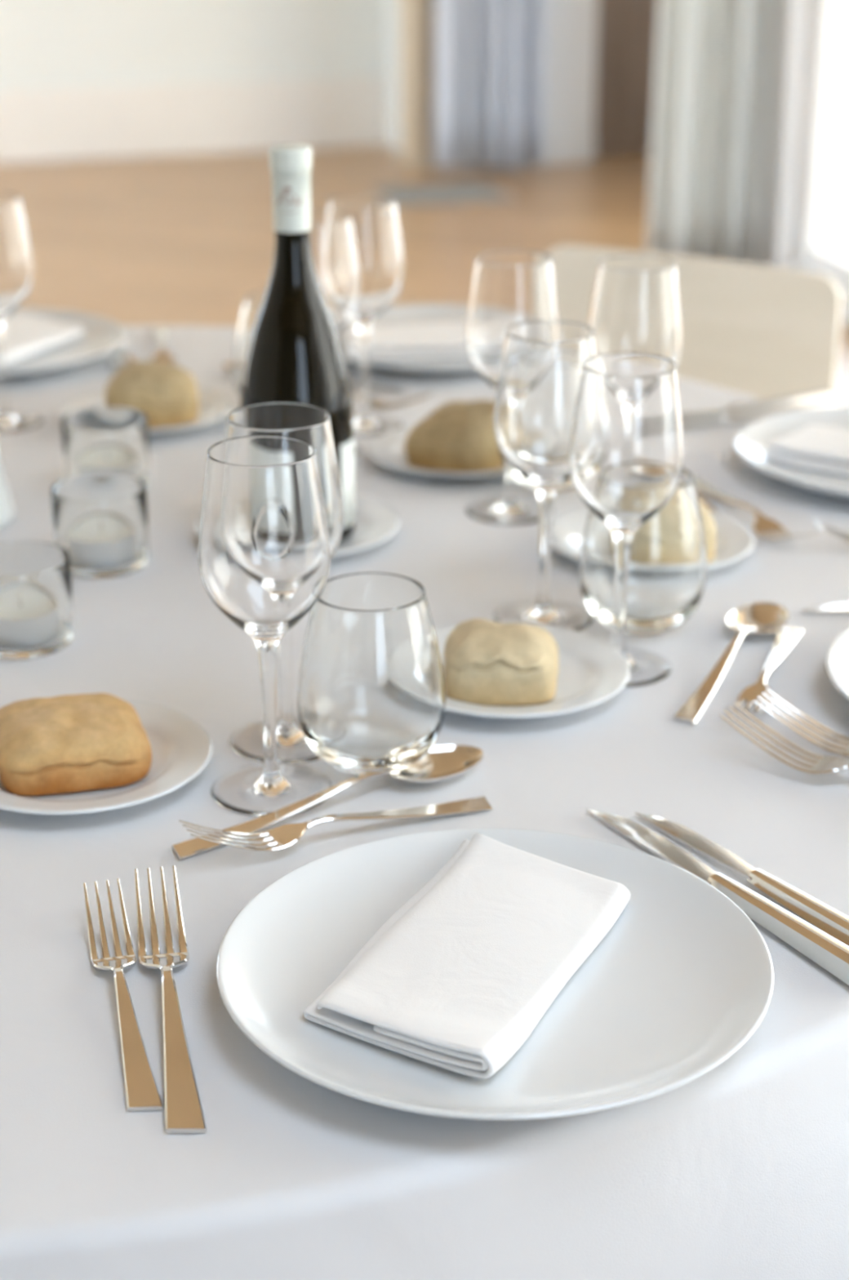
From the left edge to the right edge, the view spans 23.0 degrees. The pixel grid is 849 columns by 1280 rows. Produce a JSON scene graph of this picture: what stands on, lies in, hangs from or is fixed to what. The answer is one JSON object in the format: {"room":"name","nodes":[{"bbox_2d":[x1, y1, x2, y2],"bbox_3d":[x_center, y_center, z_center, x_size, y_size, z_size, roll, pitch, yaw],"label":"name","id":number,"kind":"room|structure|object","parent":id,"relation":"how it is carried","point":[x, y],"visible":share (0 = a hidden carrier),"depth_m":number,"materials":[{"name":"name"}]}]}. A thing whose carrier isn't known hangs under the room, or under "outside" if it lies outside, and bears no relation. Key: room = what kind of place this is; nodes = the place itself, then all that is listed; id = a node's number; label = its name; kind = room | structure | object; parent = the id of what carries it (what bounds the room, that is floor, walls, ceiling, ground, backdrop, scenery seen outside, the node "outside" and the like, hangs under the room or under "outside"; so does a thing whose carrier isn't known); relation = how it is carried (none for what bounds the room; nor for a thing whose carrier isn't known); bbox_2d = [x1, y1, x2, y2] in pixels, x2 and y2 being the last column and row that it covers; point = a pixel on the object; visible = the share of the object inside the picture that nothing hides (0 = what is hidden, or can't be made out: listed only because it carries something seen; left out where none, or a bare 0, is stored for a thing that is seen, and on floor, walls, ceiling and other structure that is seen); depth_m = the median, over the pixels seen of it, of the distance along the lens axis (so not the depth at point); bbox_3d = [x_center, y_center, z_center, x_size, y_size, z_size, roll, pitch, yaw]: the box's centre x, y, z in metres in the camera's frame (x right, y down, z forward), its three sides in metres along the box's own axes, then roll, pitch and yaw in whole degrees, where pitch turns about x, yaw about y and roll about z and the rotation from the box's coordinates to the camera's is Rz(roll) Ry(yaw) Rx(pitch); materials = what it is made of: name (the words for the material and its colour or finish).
{"room":"banquet hall","nodes":[
{"label":"banquet hall","id":0,"kind":"room"},
{"bbox_2d":[0,0,386,89],"bbox_3d":[-1.750,-3.268,7.379,3.601,3.100,0.200,-7,23,-16],"label":"wall","id":1,"kind":"structure","parent":0,"point":[44,43],"depth_m":7.94,"materials":[{"name":"beige paint"}]},
{"bbox_2d":[0,75,387,163],"bbox_3d":[-1.622,-1.927,7.840,3.401,0.270,0.022,-7,23,-16],"label":"baseboard","id":2,"kind":"structure","parent":1,"relation":"attached to","point":[184,118],"depth_m":8.03,"materials":[{"name":"white paint"}]},
{"bbox_2d":[385,0,399,151],"bbox_3d":[-0.062,-3.366,7.622,0.100,3.100,0.550,-7,23,-16],"label":"wall","id":3,"kind":"structure","parent":0,"point":[392,6],"depth_m":8.12,"materials":[{"name":"beige paint"}]},
{"bbox_2d":[399,0,434,170],"bbox_3d":[-0.028,-3.176,7.287,0.070,3.001,0.220,-7,23,-16],"label":"trim","id":4,"kind":"structure","parent":3,"relation":"attached to","point":[416,16],"depth_m":7.67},
{"bbox_2d":[0,114,848,405],"bbox_3d":[-0.500,0.271,2.916,11.000,0.100,13.400,0,22,0],"label":"floor","id":5,"kind":"structure","parent":0,"point":[171,240],"depth_m":6.81,"materials":[{"name":"light brown wood"}]},
{"bbox_2d":[370,181,514,206],"bbox_3d":[0.060,-1.558,7.279,0.420,0.008,0.340,-7,23,-16],"label":"floor mat","id":6,"kind":"object","parent":5,"relation":"on","point":[481,191],"visible":0.97,"depth_m":7.25,"materials":[{"name":"grey rubber"}]},
{"bbox_2d":[546,244,842,399],"bbox_3d":[0.210,-0.003,2.388,0.400,0.805,0.462,12,25,28],"label":"chair","id":7,"kind":"object","parent":5,"relation":"on","point":[762,331],"visible":0.13,"depth_m":2.38,"materials":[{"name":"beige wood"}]},
{"bbox_3d":[-0.294,0.298,1.727,1.592,0.744,1.592,0,22,0],"label":"round table","id":8,"kind":"object","parent":5,"relation":"on","visible":0},
{"bbox_2d":[0,325,848,1279],"bbox_3d":[-0.279,0.071,1.625,1.792,0.258,1.802,0,22,0],"label":"tablecloth","id":9,"kind":"object","parent":8,"relation":"on","point":[740,1170],"visible":0.39,"depth_m":1.09,"materials":[{"name":"white fabric"}]},
{"bbox_2d":[0,459,14,527],"bbox_3d":[-0.378,-0.178,1.660,0.091,0.176,0.091,19,29,38],"label":"vase","id":10,"kind":"object","parent":9,"relation":"on","point":[6,505],"visible":1,"depth_m":1.68,"materials":[{"name":"white ceramic"}]},
{"bbox_2d":[0,192,43,433],"bbox_3d":[-0.394,-0.301,1.918,0.075,0.210,0.075,7,23,16],"label":"wine glass","id":11,"kind":"object","parent":9,"relation":"on","point":[16,260],"visible":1,"depth_m":1.89,"materials":[{"name":"clear glass"}]},
{"bbox_2d":[0,192,34,331],"bbox_3d":[-0.394,-0.342,1.901,0.075,0.121,0.075,0,22,0],"label":"bowl","id":12,"kind":"object","parent":11,"relation":"on","point":[16,260],"depth_m":1.88,"materials":[{"name":"clear glass"}]},
{"bbox_2d":[0,541,75,658],"bbox_3d":[-0.279,-0.028,1.440,0.072,0.062,0.072,0,22,0],"label":"candle holder","id":13,"kind":"object","parent":9,"relation":"on","point":[37,615],"visible":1,"depth_m":1.42,"materials":[{"name":"clear glass"}]},
{"bbox_2d":[4,307,128,377],"bbox_3d":[-0.445,-0.305,2.175,0.279,0.022,0.279,0,22,0],"label":"dinner plate","id":14,"kind":"object","parent":9,"relation":"on","point":[101,335],"visible":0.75,"depth_m":2.19,"materials":[{"name":"white ceramic"}]},
{"bbox_2d":[3,311,84,366],"bbox_3d":[-0.447,-0.311,2.174,0.107,0.020,0.200,10,24,24],"label":"napkin","id":15,"kind":"object","parent":14,"relation":"on","point":[25,335],"visible":0.98,"depth_m":2.19,"materials":[{"name":"white fabric"}]},
{"bbox_2d":[50,472,150,577],"bbox_3d":[-0.246,-0.087,1.587,0.072,0.062,0.072,0,22,0],"label":"candle holder","id":16,"kind":"object","parent":9,"relation":"on","point":[101,519],"visible":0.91,"depth_m":1.56,"materials":[{"name":"clear glass"}]},
{"bbox_2d":[0,699,212,814],"bbox_3d":[-0.208,0.073,1.255,0.160,0.014,0.160,-19,29,-39],"label":"plate","id":17,"kind":"object","parent":9,"relation":"on","point":[181,748],"visible":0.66,"depth_m":1.23,"materials":[{"name":"white ceramic"}]},
{"bbox_2d":[0,693,151,795],"bbox_3d":[-0.212,0.056,1.248,0.091,0.036,0.094,-6,23,-15],"label":"bread roll","id":18,"kind":"object","parent":17,"relation":"on","point":[64,744],"visible":1,"depth_m":1.22,"materials":[{"name":"beige food"}]},
{"bbox_2d":[61,406,151,489],"bbox_3d":[-0.268,-0.157,1.760,0.072,0.062,0.072,0,22,0],"label":"candle holder","id":19,"kind":"object","parent":9,"relation":"on","point":[104,439],"visible":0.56,"depth_m":1.74,"materials":[{"name":"clear glass"}]},
{"bbox_2d":[109,342,135,368],"bbox_3d":[-0.319,-0.311,2.190,0.027,0.023,0.225,-4,22,-9],"label":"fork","id":20,"kind":"object","parent":9,"relation":"on","point":[121,358],"visible":0.56,"depth_m":2.15,"materials":[{"name":"silver metal"}]},
{"bbox_2d":[83,878,163,1111],"bbox_3d":[-0.147,0.169,1.014,0.023,0.019,0.186,-5,23,-13],"label":"fork","id":21,"kind":"object","parent":9,"relation":"on","point":[142,1093],"visible":1,"depth_m":1.00,"materials":[{"name":"silver metal"}]},
{"bbox_2d":[60,387,233,434],"bbox_3d":[-0.260,-0.212,1.959,0.160,0.014,0.160,19,29,39],"label":"plate","id":22,"kind":"object","parent":9,"relation":"on","point":[214,406],"visible":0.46,"depth_m":1.97,"materials":[{"name":"white ceramic"}]},
{"bbox_2d":[104,360,199,427],"bbox_3d":[-0.252,-0.230,1.928,0.087,0.055,0.076,-3,22,-7],"label":"bread roll","id":23,"kind":"object","parent":22,"relation":"on","point":[167,393],"visible":0.8,"depth_m":1.90,"materials":[{"name":"beige food"}]},
{"bbox_2d":[150,325,176,364],"bbox_3d":[-0.276,-0.313,2.195,0.027,0.023,0.225,-3,22,-6],"label":"salt shaker","id":24,"kind":"object","parent":9,"relation":"on","point":[162,333],"visible":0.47,"depth_m":2.18,"materials":[{"name":"white ceramic"}]},
{"bbox_2d":[134,865,206,1133],"bbox_3d":[-0.124,0.169,1.010,0.026,0.021,0.211,-4,22,-9],"label":"fork","id":25,"kind":"object","parent":9,"relation":"on","point":[184,1113],"visible":1,"depth_m":0.99,"materials":[{"name":"silver metal"}]},
{"bbox_2d":[233,291,265,397],"bbox_3d":[-0.136,-0.267,1.964,0.089,0.111,0.089,0,22,0],"label":"wine glass","id":26,"kind":"object","parent":9,"relation":"on","point":[252,302],"visible":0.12,"depth_m":1.94,"materials":[{"name":"clear glass"}]},
{"bbox_2d":[198,435,332,816],"bbox_3d":[-0.090,-0.008,1.197,0.075,0.210,0.075,7,23,16],"label":"wine glass","id":27,"kind":"object","parent":9,"relation":"on","point":[264,547],"visible":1,"depth_m":1.16,"materials":[{"name":"clear glass"}]},
{"bbox_2d":[198,435,330,655],"bbox_3d":[-0.090,-0.049,1.180,0.075,0.121,0.075,0,22,0],"label":"bowl","id":28,"kind":"object","parent":27,"relation":"on","point":[264,547],"depth_m":1.15,"materials":[{"name":"clear glass"}]},
{"bbox_2d":[224,401,343,764],"bbox_3d":[-0.086,-0.035,1.262,0.075,0.210,0.075,5,23,12],"label":"wine glass","id":29,"kind":"object","parent":9,"relation":"on","point":[311,424],"visible":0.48,"depth_m":1.25,"materials":[{"name":"clear glass"}]},
{"bbox_2d":[224,401,343,559],"bbox_3d":[-0.086,-0.076,1.245,0.075,0.121,0.075,0,22,0],"label":"bowl","id":30,"kind":"object","parent":29,"relation":"on","point":[311,424],"depth_m":1.23,"materials":[{"name":"clear glass"}]},
{"bbox_2d":[195,495,399,555],"bbox_3d":[-0.100,-0.087,1.650,0.160,0.014,0.160,19,29,39],"label":"plate","id":31,"kind":"object","parent":9,"relation":"on","point":[375,522],"visible":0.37,"depth_m":1.65,"materials":[{"name":"white ceramic"}]},
{"bbox_2d":[240,142,355,542],"bbox_3d":[-0.098,-0.224,1.588,0.088,0.300,0.087,0,22,0],"label":"wine bottle","id":32,"kind":"object","parent":31,"relation":"on","point":[295,353],"visible":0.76,"depth_m":1.56,"materials":[{"name":"black glass"}]},
{"bbox_2d":[222,362,408,394],"bbox_3d":[-0.112,-0.265,2.088,0.203,0.015,0.040,9,24,22],"label":"spoon","id":33,"kind":"object","parent":9,"relation":"on","point":[228,366],"visible":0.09,"depth_m":2.06,"materials":[{"name":"silver metal"}]},
{"bbox_2d":[222,362,233,373],"bbox_3d":[-0.176,-0.273,2.115,0.064,0.010,0.040,9,24,22],"label":"bowl","id":34,"kind":"object","parent":33,"relation":"on","point":[228,366],"depth_m":2.13,"materials":[{"name":"silver metal"}]},
{"bbox_2d":[172,745,483,860],"bbox_3d":[-0.053,0.090,1.212,0.212,0.015,0.042,-15,26,-32],"label":"spoon","id":35,"kind":"object","parent":9,"relation":"on","point":[442,762],"visible":0.98,"depth_m":1.23,"materials":[{"name":"silver metal"}]},
{"bbox_2d":[389,745,483,783],"bbox_3d":[0.007,0.077,1.252,0.066,0.011,0.042,-15,26,-32],"label":"bowl","id":36,"kind":"object","parent":35,"relation":"on","point":[442,762],"depth_m":1.26,"materials":[{"name":"silver metal"}]},
{"bbox_2d":[310,210,360,456],"bbox_3d":[-0.093,-0.267,1.834,0.075,0.210,0.075,5,23,12],"label":"wine glass","id":37,"kind":"object","parent":9,"relation":"on","point":[333,246],"visible":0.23,"depth_m":1.79,"materials":[{"name":"clear glass"}]},
{"bbox_2d":[310,210,360,333],"bbox_3d":[-0.093,-0.308,1.818,0.075,0.121,0.075,0,22,0],"label":"bowl","id":38,"kind":"object","parent":37,"relation":"on","point":[333,246],"depth_m":1.79,"materials":[{"name":"clear glass"}]},
{"bbox_2d":[178,796,492,851],"bbox_3d":[-0.046,0.099,1.174,0.188,0.027,0.023,-10,24,-23],"label":"fork","id":39,"kind":"object","parent":9,"relation":"on","point":[285,836],"visible":1,"depth_m":1.17,"materials":[{"name":"silver metal"}]},
{"bbox_2d":[327,194,404,436],"bbox_3d":[-0.056,-0.297,1.908,0.075,0.210,0.075,-7,23,-16],"label":"wine glass","id":40,"kind":"object","parent":9,"relation":"on","point":[375,220],"visible":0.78,"depth_m":1.87,"materials":[{"name":"clear glass"}]},
{"bbox_2d":[327,194,404,333],"bbox_3d":[-0.056,-0.338,1.892,0.075,0.121,0.075,0,22,0],"label":"bowl","id":41,"kind":"object","parent":40,"relation":"on","point":[375,220],"depth_m":1.86,"materials":[{"name":"clear glass"}]},
{"bbox_2d":[297,572,445,774],"bbox_3d":[-0.032,0.023,1.250,0.089,0.111,0.089,0,22,0],"label":"tumbler","id":42,"kind":"object","parent":9,"relation":"on","point":[371,695],"visible":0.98,"depth_m":1.22,"materials":[{"name":"clear glass"}]},
{"bbox_2d":[351,391,434,409],"bbox_3d":[-0.080,-0.239,2.019,0.186,0.019,0.023,9,24,21],"label":"fork","id":43,"kind":"object","parent":9,"relation":"on","point":[373,402],"visible":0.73,"depth_m":2.00,"materials":[{"name":"silver metal"}]},
{"bbox_2d":[338,303,476,373],"bbox_3d":[0.010,-0.312,2.194,0.270,0.022,0.270,-11,25,-26],"label":"dinner plate","id":44,"kind":"object","parent":9,"relation":"on","point":[417,313],"visible":0.34,"depth_m":2.28,"materials":[{"name":"white ceramic"}]},
{"bbox_2d":[345,321,468,359],"bbox_3d":[0.011,-0.318,2.189,0.200,0.020,0.107,-4,22,-9],"label":"napkin","id":45,"kind":"object","parent":44,"relation":"on","point":[433,340],"visible":0.65,"depth_m":2.15,"materials":[{"name":"white fabric"}]},
{"bbox_2d":[367,424,505,476],"bbox_3d":[0.030,-0.164,1.839,0.160,0.014,0.160,-19,29,-39],"label":"plate","id":46,"kind":"object","parent":9,"relation":"on","point":[388,448],"visible":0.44,"depth_m":1.82,"materials":[{"name":"white ceramic"}]},
{"bbox_2d":[404,400,504,476],"bbox_3d":[0.032,-0.180,1.806,0.090,0.054,0.084,12,25,28],"label":"bread roll","id":47,"kind":"object","parent":46,"relation":"on","point":[457,436],"visible":0.81,"depth_m":1.78,"materials":[{"name":"beige food"}]},
{"bbox_2d":[216,827,773,1119],"bbox_3d":[0.034,0.164,1.022,0.270,0.022,0.270,-4,22,-9],"label":"dinner plate","id":48,"kind":"object","parent":9,"relation":"on","point":[682,979],"visible":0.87,"depth_m":1.01,"materials":[{"name":"white ceramic"}]},
{"bbox_2d":[303,833,631,1078],"bbox_3d":[0.024,0.151,1.034,0.107,0.020,0.200,10,24,23],"label":"napkin","id":49,"kind":"object","parent":48,"relation":"on","point":[460,975],"visible":1,"depth_m":1.01,"materials":[{"name":"white fabric"}]},
{"bbox_2d":[465,249,559,524],"bbox_3d":[0.070,-0.203,1.677,0.075,0.210,0.075,-7,23,-16],"label":"wine glass","id":50,"kind":"object","parent":9,"relation":"on","point":[509,287],"visible":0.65,"depth_m":1.63,"materials":[{"name":"clear glass"}]},
{"bbox_2d":[465,249,559,390],"bbox_3d":[0.070,-0.244,1.660,0.075,0.121,0.075,0,22,0],"label":"bowl","id":51,"kind":"object","parent":50,"relation":"on","point":[509,287],"depth_m":1.63,"materials":[{"name":"clear glass"}]},
{"bbox_2d":[435,621,630,718],"bbox_3d":[0.055,0.023,1.378,0.160,0.014,0.160,-19,29,-39],"label":"plate","id":52,"kind":"object","parent":9,"relation":"on","point":[591,672],"visible":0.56,"depth_m":1.37,"materials":[{"name":"white ceramic"}]},
{"bbox_2d":[444,618,558,706],"bbox_3d":[0.050,0.011,1.353,0.076,0.041,0.071,1,22,2],"label":"bread roll","id":53,"kind":"object","parent":52,"relation":"on","point":[486,662],"visible":1,"depth_m":1.33,"materials":[{"name":"beige food"}]},
{"bbox_2d":[499,449,573,491],"bbox_3d":[0.108,-0.184,1.760,0.089,0.111,0.089,0,22,0],"label":"tumbler","id":54,"kind":"object","parent":9,"relation":"on","point":[567,485],"visible":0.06,"depth_m":1.75,"materials":[{"name":"clear glass"}]},
{"bbox_2d":[493,320,596,631],"bbox_3d":[0.085,-0.113,1.454,0.075,0.210,0.075,-7,23,-16],"label":"wine glass","id":55,"kind":"object","parent":9,"relation":"on","point":[541,362],"visible":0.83,"depth_m":1.41,"materials":[{"name":"clear glass"}]},
{"bbox_2d":[493,320,596,502],"bbox_3d":[0.085,-0.154,1.438,0.075,0.121,0.075,0,22,0],"label":"bowl","id":56,"kind":"object","parent":55,"relation":"on","point":[540,367],"depth_m":1.41,"materials":[{"name":"clear glass"}]},
{"bbox_2d":[568,352,684,687],"bbox_3d":[0.131,-0.079,1.371,0.075,0.210,0.075,5,23,12],"label":"wine glass","id":57,"kind":"object","parent":9,"relation":"on","point":[626,455],"visible":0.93,"depth_m":1.33,"materials":[{"name":"clear glass"}]},
{"bbox_2d":[568,352,684,546],"bbox_3d":[0.131,-0.120,1.354,0.075,0.121,0.075,0,22,0],"label":"bowl","id":58,"kind":"object","parent":57,"relation":"on","point":[626,455],"depth_m":1.32,"materials":[{"name":"clear glass"}]},
{"bbox_2d":[587,255,681,364],"bbox_3d":[0.165,-0.196,1.658,0.075,0.210,0.075,7,23,16],"label":"wine glass","id":59,"kind":"object","parent":9,"relation":"on","point":[635,308],"visible":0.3,"depth_m":1.61,"materials":[{"name":"clear glass"}]},
{"bbox_2d":[578,468,706,635],"bbox_3d":[0.153,-0.062,1.459,0.089,0.111,0.089,0,22,0],"label":"tumbler","id":60,"kind":"object","parent":9,"relation":"on","point":[668,566],"visible":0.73,"depth_m":1.43,"materials":[{"name":"clear glass"}]},
{"bbox_2d":[551,507,754,568],"bbox_3d":[0.175,-0.075,1.621,0.160,0.014,0.160,-19,29,-39],"label":"plate","id":61,"kind":"object","parent":9,"relation":"on","point":[734,540],"visible":0.39,"depth_m":1.62,"materials":[{"name":"white ceramic"}]},
{"bbox_2d":[697,497,715,561],"bbox_3d":[0.180,-0.089,1.583,0.078,0.052,0.074,-4,22,-9],"label":"bread roll","id":62,"kind":"object","parent":61,"relation":"on","point":[708,525],"visible":0.14,"depth_m":1.56,"materials":[{"name":"beige food"}]},
{"bbox_2d":[586,808,848,986],"bbox_3d":[0.160,0.131,1.117,0.021,0.012,0.232,-13,26,-30],"label":"knife","id":63,"kind":"object","parent":9,"relation":"on","point":[823,949],"visible":0.91,"depth_m":1.09,"materials":[{"name":"silver metal"}]},
{"bbox_2d":[696,492,760,545],"bbox_3d":[0.222,-0.118,1.726,0.042,0.016,0.213,-7,23,-17],"label":"spoon","id":64,"kind":"object","parent":9,"relation":"on","point":[705,503],"visible":0.03,"depth_m":1.70,"materials":[{"name":"silver metal"}]},
{"bbox_2d":[672,602,788,724],"bbox_3d":[0.207,0.010,1.410,0.041,0.015,0.209,9,24,22],"label":"spoon","id":65,"kind":"object","parent":9,"relation":"on","point":[757,619],"visible":1,"depth_m":1.44,"materials":[{"name":"silver metal"}]},
{"bbox_2d":[726,602,788,635],"bbox_3d":[0.236,-0.012,1.472,0.041,0.010,0.065,9,24,22],"label":"bowl","id":66,"kind":"object","parent":65,"relation":"on","point":[757,619],"depth_m":1.48,"materials":[{"name":"silver metal"}]},
{"bbox_2d":[634,812,848,946],"bbox_3d":[0.182,0.129,1.124,0.019,0.011,0.208,-14,26,-30],"label":"knife","id":67,"kind":"object","parent":9,"relation":"on","point":[832,922],"visible":0.99,"depth_m":1.11,"materials":[{"name":"silver metal"}]},
{"bbox_2d":[681,388,835,420],"bbox_3d":[0.292,-0.221,1.983,0.228,0.012,0.021,-9,24,-22],"label":"knife","id":68,"kind":"object","parent":9,"relation":"on","point":[820,394],"visible":0.59,"depth_m":1.99,"materials":[{"name":"silver metal"}]},
{"bbox_2d":[693,476,823,540],"bbox_3d":[0.261,-0.111,1.698,0.026,0.022,0.215,-8,23,-18],"label":"fork","id":69,"kind":"object","parent":9,"relation":"on","point":[763,526],"visible":0.97,"depth_m":1.67,"materials":[{"name":"silver metal"}]},
{"bbox_2d":[682,397,839,430],"bbox_3d":[0.288,-0.208,1.951,0.229,0.012,0.021,-9,24,-21],"label":"knife","id":70,"kind":"object","parent":9,"relation":"on","point":[751,416],"visible":0.66,"depth_m":1.96,"materials":[{"name":"silver metal"}]},
{"bbox_2d":[724,626,803,714],"bbox_3d":[0.228,0.018,1.385,0.023,0.019,0.193,7,23,18],"label":"fork","id":71,"kind":"object","parent":9,"relation":"on","point":[786,637],"visible":0.83,"depth_m":1.37,"materials":[{"name":"silver metal"}]},
{"bbox_2d":[719,702,848,775],"bbox_3d":[0.277,0.078,1.223,0.219,0.030,0.027,14,26,30],"label":"fork","id":72,"kind":"object","parent":9,"relation":"on","point":[824,765],"visible":1,"depth_m":1.26,"materials":[{"name":"silver metal"}]},
{"bbox_2d":[734,405,848,497],"bbox_3d":[0.405,-0.156,1.809,0.270,0.022,0.270,4,22,9],"label":"dinner plate","id":73,"kind":"object","parent":9,"relation":"on","point":[752,441],"visible":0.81,"depth_m":1.84,"materials":[{"name":"white ceramic"}]},
{"bbox_2d":[762,423,848,475],"bbox_3d":[0.404,-0.162,1.804,0.200,0.020,0.107,11,24,25],"label":"napkin","id":74,"kind":"object","parent":73,"relation":"on","point":[815,447],"visible":1,"depth_m":1.80,"materials":[{"name":"white fabric"}]},
{"bbox_2d":[754,688,848,756],"bbox_3d":[0.301,0.068,1.249,0.215,0.029,0.026,13,25,29],"label":"fork","id":75,"kind":"object","parent":9,"relation":"on","point":[843,751],"visible":1,"depth_m":1.28,"materials":[{"name":"silver metal"}]},
{"bbox_2d":[800,604,848,613],"bbox_3d":[0.386,-0.026,1.503,0.230,0.012,0.021,0,22,0],"label":"knife","id":76,"kind":"object","parent":9,"relation":"on","point":[834,608],"visible":1,"depth_m":1.50,"materials":[{"name":"silver metal"}]},
{"bbox_2d":[811,518,848,542],"bbox_3d":[0.412,-0.083,1.629,0.219,0.022,0.027,-1,22,-3],"label":"fork","id":77,"kind":"object","parent":9,"relation":"on","point":[842,535],"visible":1,"depth_m":1.62,"materials":[{"name":"silver metal"}]},
{"bbox_2d":[825,626,848,699],"bbox_3d":[0.395,0.032,1.346,0.270,0.022,0.270,4,22,9],"label":"dinner plate","id":78,"kind":"object","parent":9,"relation":"on","point":[837,658],"visible":1,"depth_m":1.37,"materials":[{"name":"white ceramic"}]},
{"bbox_2d":[434,0,597,168],"bbox_3d":[0.765,-3.314,7.495,1.600,3.100,0.200,-7,23,-16],"label":"wall pier","id":79,"kind":"object","parent":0,"point":[571,28],"visible":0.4,"depth_m":7.79,"materials":[{"name":"white paint"}]},
{"bbox_2d":[433,0,547,169],"bbox_3d":[0.245,-3.106,7.118,0.500,2.962,0.116,-7,23,-16],"label":"curtain","id":80,"kind":"object","parent":79,"relation":"hanging from","point":[491,55],"visible":1,"depth_m":7.55,"materials":[{"name":"white blue-grey fabric"}]},
{"bbox_2d":[540,134,595,164],"bbox_3d":[0.530,-1.854,7.885,0.240,0.100,0.020,-7,23,-16],"label":"baseboard","id":81,"kind":"object","parent":79,"relation":"attached to","point":[566,148],"visible":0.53,"depth_m":7.88,"materials":[{"name":"white paint"}]},
{"bbox_2d":[593,0,658,155],"bbox_3d":[1.060,-2.993,7.767,0.960,2.300,0.062,-7,23,-16],"label":"door","id":82,"kind":"structure","parent":79,"relation":"attached to","point":[627,29],"depth_m":7.98,"materials":[{"name":"beige wood"}]},
{"bbox_2d":[765,0,848,324],"bbox_3d":[2.274,-1.049,1.915,0.913,3.100,12.490,-5,23,-12],"label":"window frame","id":83,"kind":"structure","parent":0,"point":[797,16],"depth_m":5.71,"materials":[{"name":"white paint"}]},
{"bbox_2d":[646,0,782,265],"bbox_3d":[0.829,-2.422,5.446,0.471,2.972,0.144,7,23,16],"label":"curtain","id":84,"kind":"object","parent":83,"relation":"hanging from","point":[717,60],"visible":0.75,"depth_m":5.84,"materials":[{"name":"white fabric"}]},
{"bbox_2d":[797,0,848,285],"bbox_3d":[1.297,-1.924,4.696,0.060,2.470,1.530,-7,23,-16],"label":"window","id":85,"kind":"structure","parent":83,"relation":"in","point":[820,258],"depth_m":5.65,"materials":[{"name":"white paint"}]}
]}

